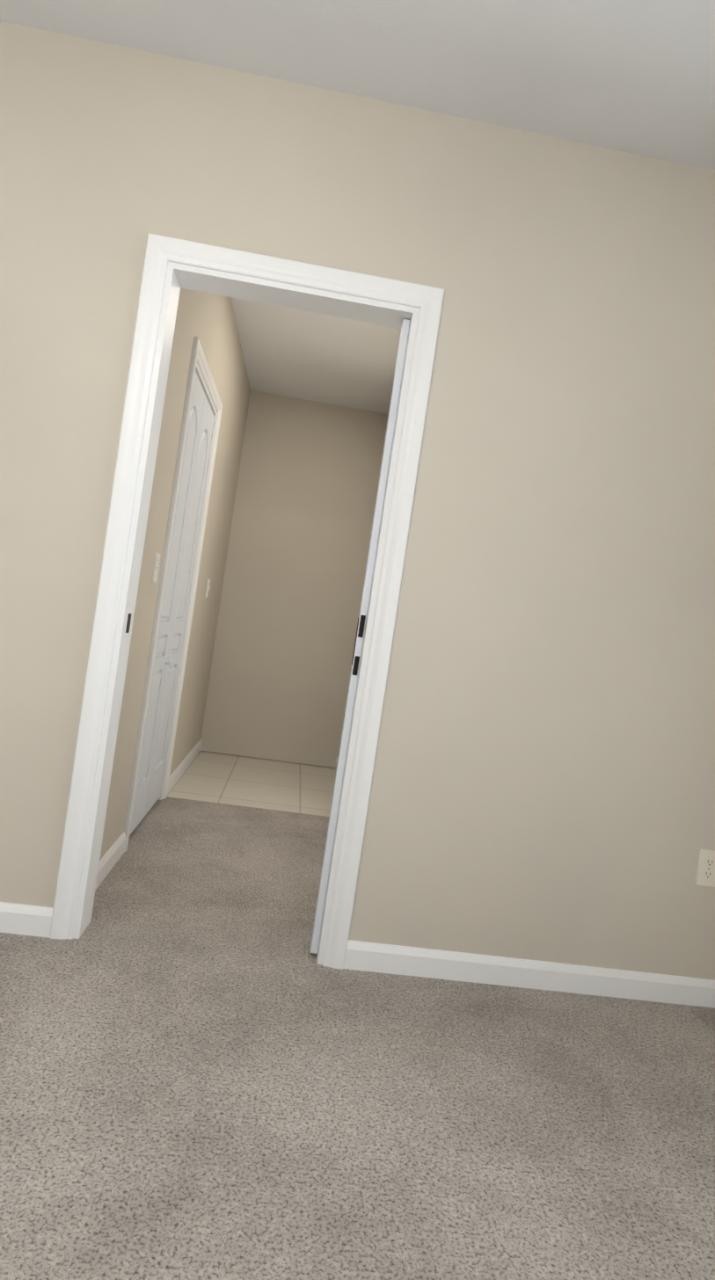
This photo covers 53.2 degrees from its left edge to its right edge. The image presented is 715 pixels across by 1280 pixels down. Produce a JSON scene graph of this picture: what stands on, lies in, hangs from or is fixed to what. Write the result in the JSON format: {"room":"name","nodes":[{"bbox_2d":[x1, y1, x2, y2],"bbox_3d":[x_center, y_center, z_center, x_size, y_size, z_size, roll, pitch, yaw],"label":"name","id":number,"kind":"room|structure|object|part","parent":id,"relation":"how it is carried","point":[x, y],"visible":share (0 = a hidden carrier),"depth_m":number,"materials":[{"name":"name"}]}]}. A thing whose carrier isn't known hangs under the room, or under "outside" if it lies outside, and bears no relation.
{"room":"empty bedroom","nodes":[
{"label":"empty bedroom","id":0,"kind":"room"},
{"bbox_2d":[99,288,250,860],"bbox_3d":[-0.902,-0.465,3.696,0.120,2.630,2.930,8,1,-5],"label":"wall","id":1,"kind":"structure","parent":0,"point":[207,320],"depth_m":3.24,"materials":[{"name":"beige paint"}]},
{"bbox_2d":[94,831,126,890],"bbox_3d":[-0.929,0.836,2.592,0.014,0.085,0.660,8,1,-5],"label":"baseboard","id":2,"kind":"structure","parent":1,"relation":"attached to","point":[111,857],"depth_m":2.70,"materials":[{"name":"white wood"}]},
{"bbox_2d":[151,552,159,582],"bbox_3d":[-0.783,-0.281,2.788,0.016,0.116,0.072,8,1,-5],"label":"light switch","id":3,"kind":"object","parent":1,"relation":"attached to","point":[156,567],"visible":1,"depth_m":2.77,"materials":[{"name":"white plastic"}]},
{"bbox_2d":[129,371,214,835],"bbox_3d":[-0.861,-0.160,3.364,0.060,2.010,0.753,8,1,-5],"label":"bifold closet door","id":4,"kind":"structure","parent":1,"relation":"in","point":[175,600],"depth_m":3.34,"materials":[{"name":"white wood"}]},
{"bbox_3d":[-0.882,0.105,3.335,0.030,0.032,0.032,8,1,-5],"label":"knob","id":5,"kind":"part","parent":4,"relation":"part of","materials":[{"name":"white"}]},
{"bbox_2d":[123,336,222,851],"bbox_3d":[-0.902,-0.202,3.360,0.138,2.120,0.915,8,1,-5],"label":"door frame","id":6,"kind":"structure","parent":1,"relation":"attached to","point":[198,355],"depth_m":3.14,"materials":[{"name":"white wood"}]},
{"bbox_2d":[167,739,202,794],"bbox_3d":[-1.084,0.780,4.512,0.014,0.085,1.345,8,1,-5],"label":"baseboard","id":7,"kind":"structure","parent":1,"relation":"attached to","point":[179,770],"depth_m":4.39,"materials":[{"name":"white wood"}]},
{"bbox_2d":[205,578,210,597],"bbox_3d":[-0.913,-0.317,4.383,0.016,0.116,0.072,8,1,-5],"label":"light switch","id":8,"kind":"object","parent":1,"relation":"attached to","point":[207,587],"visible":1,"depth_m":4.36,"materials":[{"name":"white plastic"}]},
{"bbox_2d":[167,750,335,816],"bbox_3d":[-1.095,0.874,4.572,5.090,0.096,1.470,8,1,-5],"label":"floor","id":9,"kind":"structure","parent":0,"point":[250,781],"depth_m":4.44,"materials":[{"name":"beige tile"}]},
{"bbox_2d":[200,390,388,767],"bbox_3d":[-0.468,-0.428,5.262,1.250,2.630,0.120,8,1,-5],"label":"wall","id":10,"kind":"structure","parent":0,"point":[303,509],"depth_m":5.20,"materials":[{"name":"beige paint"}]},
{"bbox_2d":[0,796,714,1279],"bbox_3d":[-0.819,0.970,1.164,5.090,0.100,5.370,8,1,-5],"label":"floor carpet","id":11,"kind":"object","parent":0,"point":[211,1067],"visible":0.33,"depth_m":1.59,"materials":[{"name":"grey carpet"}]},
{"bbox_2d":[0,21,714,980],"bbox_3d":[0.023,-0.305,2.244,3.613,2.630,0.120,8,1,-5],"label":"wall","id":12,"kind":"structure","parent":0,"point":[543,782],"depth_m":2.21,"materials":[{"name":"beige paint"}]},
{"bbox_2d":[0,901,53,938],"bbox_3d":[-1.433,0.771,2.091,1.052,0.085,0.014,8,1,-5],"label":"baseboard","id":13,"kind":"structure","parent":12,"relation":"attached to","point":[25,920],"depth_m":2.12,"materials":[{"name":"white wood"}]},
{"bbox_2d":[49,232,443,969],"bbox_3d":[-0.333,-0.091,2.213,0.890,2.105,0.141,8,1,-5],"label":"door frame","id":14,"kind":"structure","parent":12,"relation":"attached to","point":[162,252],"depth_m":2.15,"materials":[{"name":"white wood"}]},
{"bbox_2d":[125,613,130,632],"bbox_3d":[-0.703,-0.052,2.193,0.002,0.060,0.030,8,1,-5],"label":"strike plate","id":15,"kind":"object","parent":14,"relation":"attached to","point":[128,623],"visible":1,"depth_m":2.19,"materials":[{"name":"brown metal"}]},
{"bbox_2d":[310,319,409,953],"bbox_3d":[0.005,-0.004,2.252,0.023,2.006,0.036,8,1,-5],"label":"pocket door edge","id":16,"kind":"object","parent":12,"relation":"attached to","point":[363,611],"depth_m":2.24,"materials":[{"name":"white wood"}]},
{"bbox_3d":[-0.006,0.004,2.251,0.002,0.150,0.020,8,1,-5],"label":"pocket door pull","id":17,"kind":"part","parent":16,"relation":"part of","materials":[{"name":"black metal"}]},
{"bbox_2d":[352,614,365,675],"bbox_3d":[0.005,0.016,2.233,0.015,0.190,0.002,8,1,-5],"label":"door latch","id":18,"kind":"object","parent":16,"relation":"attached to","point":[360,635],"depth_m":2.23,"materials":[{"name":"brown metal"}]},
{"bbox_2d":[343,939,714,1008],"bbox_3d":[0.735,1.085,2.275,1.565,0.085,0.014,8,1,-5],"label":"baseboard","id":19,"kind":"structure","parent":12,"relation":"attached to","point":[481,969],"depth_m":2.25,"materials":[{"name":"white wood"}]},
{"bbox_2d":[694,849,714,887],"bbox_3d":[1.131,0.736,2.300,0.072,0.116,0.008,8,1,-5],"label":"electrical outlet","id":20,"kind":"object","parent":12,"relation":"attached to","point":[705,873],"visible":1,"depth_m":2.30,"materials":[{"name":"white plastic"}]},
{"bbox_2d":[0,0,714,414],"bbox_3d":[-0.482,-1.752,1.851,5.090,0.100,6.840,8,1,-5],"label":"ceiling","id":21,"kind":"structure","parent":0,"point":[633,76],"depth_m":2.00,"materials":[{"name":"paint"}]},
{"bbox_2d":[338,414,388,752],"bbox_3d":[0.212,-0.303,3.790,0.120,2.630,2.930,8,1,-5],"label":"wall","id":22,"kind":"structure","parent":0,"point":[364,577],"depth_m":5.23,"materials":[{"name":"beige paint"}]},
{"bbox_2d":[334,756,338,771],"bbox_3d":[-0.038,0.946,3.806,0.014,0.085,2.930,8,1,-5],"label":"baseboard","id":23,"kind":"structure","parent":22,"relation":"attached to","point":[336,763],"depth_m":5.18,"materials":[{"name":"white wood"}]}
]}

